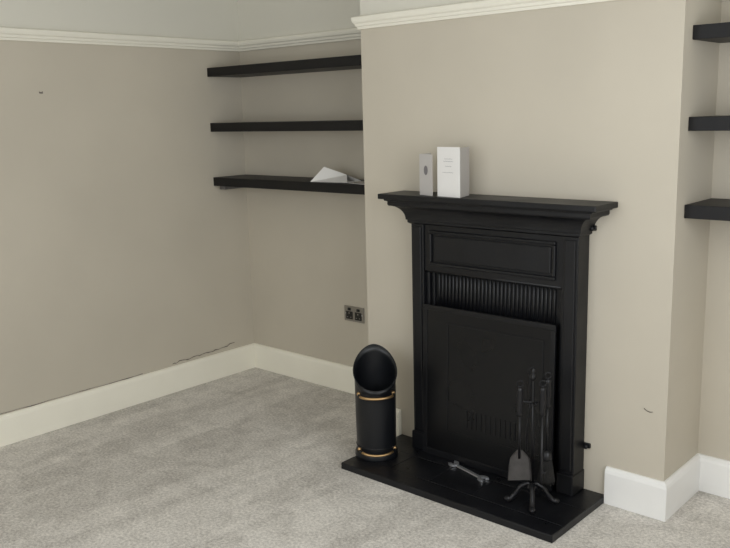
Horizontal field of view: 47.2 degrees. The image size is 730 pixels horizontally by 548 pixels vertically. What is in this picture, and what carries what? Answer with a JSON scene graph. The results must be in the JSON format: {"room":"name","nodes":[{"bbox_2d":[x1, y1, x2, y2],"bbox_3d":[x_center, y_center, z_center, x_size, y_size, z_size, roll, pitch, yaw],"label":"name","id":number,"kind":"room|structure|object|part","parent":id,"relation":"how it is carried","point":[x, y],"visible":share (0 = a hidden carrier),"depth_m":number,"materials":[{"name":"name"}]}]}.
{"room":"living room","nodes":[
{"label":"living room","id":0,"kind":"room"},
{"bbox_2d":[0,0,253,414],"bbox_3d":[-2.033,-0.349,3.680,0.100,2.500,4.100,8,14,41],"label":"wall","id":1,"kind":"structure","parent":0,"point":[122,256],"depth_m":4.41,"materials":[{"name":"paint"}]},
{"bbox_2d":[1,373,142,413],"bbox_3d":[-1.586,0.639,4.272,0.001,0.008,1.050,8,14,41],"label":"plaster crack","id":2,"kind":"object","parent":1,"relation":"attached to","point":[142,373],"visible":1,"depth_m":4.35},
{"bbox_2d":[0,343,401,446],"bbox_3d":[-1.453,0.898,3.332,1.490,0.152,3.969,8,14,41],"label":"baseboard","id":3,"kind":"structure","parent":1,"relation":"attached to","point":[26,423],"depth_m":4.71,"materials":[{"name":"white paint"}]},
{"bbox_2d":[173,342,234,363],"bbox_3d":[-0.953,0.469,4.967,0.001,0.031,0.460,8,14,41],"label":"plaster crack","id":4,"kind":"object","parent":1,"relation":"attached to","point":[233,342],"visible":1,"depth_m":4.97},
{"bbox_2d":[0,0,723,51],"bbox_3d":[-0.460,-0.797,2.067,4.270,0.056,3.969,8,14,41],"label":"trim","id":5,"kind":"structure","parent":1,"relation":"attached to","point":[482,7],"depth_m":4.01,"materials":[{"name":"white paint"}]},
{"bbox_2d":[237,0,367,366],"bbox_3d":[-0.197,-0.586,4.676,1.290,2.500,0.131,8,14,41],"label":"wall","id":6,"kind":"structure","parent":0,"point":[308,249],"depth_m":4.74,"materials":[{"name":"paint"}]},
{"bbox_2d":[207,55,361,77],"bbox_3d":[-0.337,-1.099,4.433,1.288,0.049,0.247,8,14,41],"label":"floating shelf","id":7,"kind":"object","parent":6,"relation":"attached to","point":[353,61],"visible":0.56,"depth_m":4.36,"materials":[{"name":"black wood"}]},
{"bbox_2d":[210,120,362,131],"bbox_3d":[-0.329,-0.795,4.491,1.288,0.049,0.247,8,14,41],"label":"floating shelf","id":8,"kind":"object","parent":6,"relation":"attached to","point":[334,125],"visible":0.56,"depth_m":4.39,"materials":[{"name":"black wood"}]},
{"bbox_2d":[213,174,364,194],"bbox_3d":[-0.321,-0.490,4.550,1.288,0.049,0.247,8,14,41],"label":"floating shelf","id":9,"kind":"object","parent":6,"relation":"attached to","point":[245,181],"visible":0.54,"depth_m":4.51,"materials":[{"name":"black wood"}]},
{"bbox_2d":[220,186,242,189],"bbox_3d":[-0.763,-0.519,4.945,0.045,0.022,0.208,8,14,41],"label":"cleat","id":10,"kind":"object","parent":9,"relation":"attached to","point":[221,187],"visible":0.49,"depth_m":4.88,"materials":[{"name":"metal"}]},
{"bbox_2d":[310,167,359,182],"bbox_3d":[-0.145,-0.517,4.334,0.250,0.075,0.145,8,14,41],"label":"folded letter","id":11,"kind":"object","parent":9,"relation":"on","point":[326,174],"visible":0.9,"depth_m":4.35,"materials":[{"name":"white paper"}]},
{"bbox_2d":[347,181,364,184],"bbox_3d":[-0.005,-0.458,4.200,0.110,0.003,0.170,-9,13,-33],"label":"envelope","id":12,"kind":"object","parent":9,"relation":"on","point":[358,182],"visible":0.57,"depth_m":4.21,"materials":[{"name":"white paper"}]},
{"bbox_2d":[344,305,363,323],"bbox_3d":[-0.061,0.223,4.628,0.146,0.086,0.012,8,14,41],"label":"wall socket","id":13,"kind":"object","parent":6,"relation":"attached to","point":[355,314],"visible":1,"depth_m":4.63,"materials":[{"name":"silver metal"}]},
{"bbox_2d":[0,367,729,547],"bbox_3d":[-0.401,1.169,2.456,4.470,0.100,4.200,8,14,41],"label":"floor","id":14,"kind":"structure","parent":0,"point":[253,457],"depth_m":3.51,"materials":[{"name":"carpet"}]},
{"bbox_2d":[341,434,603,542],"bbox_3d":[0.429,0.875,3.535,1.050,0.030,0.428,8,14,41],"label":"hearth slab","id":15,"kind":"object","parent":14,"relation":"on","point":[415,471],"visible":0.7,"depth_m":3.39,"materials":[{"name":"black stone"}]},
{"bbox_2d":[353,344,397,461],"bbox_3d":[0.048,0.578,3.744,0.219,0.492,0.220,8,14,41],"label":"coal scuttle","id":16,"kind":"object","parent":15,"relation":"on","point":[374,367],"visible":1,"depth_m":3.72,"materials":[{"name":"black metal"}]},
{"bbox_2d":[448,460,488,481],"bbox_3d":[0.442,0.844,3.584,0.046,0.009,0.226,-8,13,-33],"label":"spanner","id":17,"kind":"object","parent":15,"relation":"on","point":[480,478],"visible":1,"depth_m":3.57,"materials":[{"name":"silver metal"}]},
{"bbox_2d":[378,190,617,495],"bbox_3d":[0.513,0.267,3.494,1.028,1.175,0.184,8,14,41],"label":"fireplace","id":18,"kind":"object","parent":15,"relation":"on","point":[500,283],"visible":0.93,"depth_m":3.45,"materials":[{"name":"black metal"}]},
{"bbox_2d":[419,153,432,195],"bbox_3d":[0.280,-0.420,3.526,0.063,0.172,0.085,-9,13,-33],"label":"greeting card","id":19,"kind":"object","parent":18,"relation":"on","point":[425,160],"visible":1,"depth_m":3.51,"materials":[{"name":"grey paper"}]},
{"bbox_2d":[437,147,468,197],"bbox_3d":[0.371,-0.423,3.447,0.125,0.203,0.107,8,14,41],"label":"box","id":20,"kind":"object","parent":18,"relation":"on","point":[452,162],"visible":1,"depth_m":3.41,"materials":[{"name":"white cardboard"}]},
{"bbox_3d":[0.508,0.504,3.539,0.652,0.690,0.029,8,14,41],"label":"fire panel","id":21,"kind":"part","parent":18,"relation":"part of","materials":[{"name":"black metal"}]},
{"bbox_2d":[378,190,617,212],"bbox_3d":[0.499,-0.299,3.385,1.028,0.023,0.184,8,14,41],"label":"mantel shelf","id":22,"kind":"object","parent":18,"relation":"attached to","point":[473,201],"depth_m":3.28,"materials":[{"name":"black wood"}]},
{"bbox_2d":[503,367,559,513],"bbox_3d":[0.649,0.628,3.240,0.161,0.556,0.161,-9,13,-34],"label":"stand","id":23,"kind":"object","parent":15,"relation":"on","point":[532,486],"visible":0.94,"depth_m":3.25,"materials":[{"name":"black metal"}]},
{"bbox_2d":[507,380,531,481],"bbox_3d":[0.593,0.600,3.204,0.094,0.406,0.027,-1,11,2],"label":"shovel","id":24,"kind":"object","parent":23,"relation":"hanging from","point":[519,468],"visible":1,"depth_m":3.23,"materials":[{"name":"black metal"}]},
{"bbox_2d":[525,367,535,456],"bbox_3d":[0.650,0.579,3.282,0.033,0.447,0.030,8,14,41],"label":"tongs","id":25,"kind":"object","parent":23,"relation":"on","point":[529,374],"visible":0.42,"depth_m":3.27,"materials":[{"name":"black metal"}]},
{"bbox_2d":[539,380,546,483],"bbox_3d":[0.677,0.604,3.184,0.031,0.421,0.030,8,14,41],"label":"poker","id":26,"kind":"object","parent":23,"relation":"hanging from","point":[542,395],"visible":1,"depth_m":3.16,"materials":[{"name":"black metal"}]},
{"bbox_2d":[537,372,554,485],"bbox_3d":[0.704,0.597,3.234,0.068,0.456,0.069,8,14,41],"label":"brush","id":27,"kind":"object","parent":23,"relation":"attached to","point":[548,478],"visible":0.84,"depth_m":3.24,"materials":[{"name":"black metal"}]},
{"bbox_2d":[360,0,721,493],"bbox_3d":[0.717,-0.409,3.632,1.482,2.500,0.500,8,14,41],"label":"wall","id":28,"kind":"structure","parent":0,"point":[590,101],"depth_m":3.22,"materials":[{"name":"beige paint"}]},
{"bbox_2d":[604,453,729,521],"bbox_3d":[0.529,1.184,1.579,1.726,0.152,3.945,8,14,41],"label":"baseboard","id":29,"kind":"structure","parent":28,"relation":"attached to","point":[632,492],"depth_m":3.27,"materials":[{"name":"white paint"}]},
{"bbox_2d":[698,0,729,460],"bbox_3d":[1.946,-0.277,2.782,1.498,2.500,0.155,8,14,41],"label":"wall","id":30,"kind":"structure","parent":0,"point":[714,420],"depth_m":3.28,"materials":[{"name":"paint"}]},
{"bbox_2d":[684,198,729,220],"bbox_3d":[1.583,-0.200,2.836,0.899,0.049,0.270,8,14,41],"label":"floating shelf","id":31,"kind":"object","parent":30,"relation":"attached to","point":[712,208],"visible":1,"depth_m":2.99,"materials":[{"name":"black wood"}]},
{"bbox_2d":[688,115,729,130],"bbox_3d":[1.575,-0.506,2.777,0.899,0.049,0.270,8,14,41],"label":"floating shelf","id":32,"kind":"object","parent":30,"relation":"attached to","point":[700,123],"visible":1,"depth_m":2.93,"materials":[{"name":"black wood"}]},
{"bbox_2d":[693,22,729,42],"bbox_3d":[1.568,-0.815,2.718,0.899,0.049,0.270,8,14,41],"label":"floating shelf","id":33,"kind":"object","parent":30,"relation":"attached to","point":[714,32],"visible":1,"depth_m":2.88,"materials":[{"name":"black wood"}]}
]}

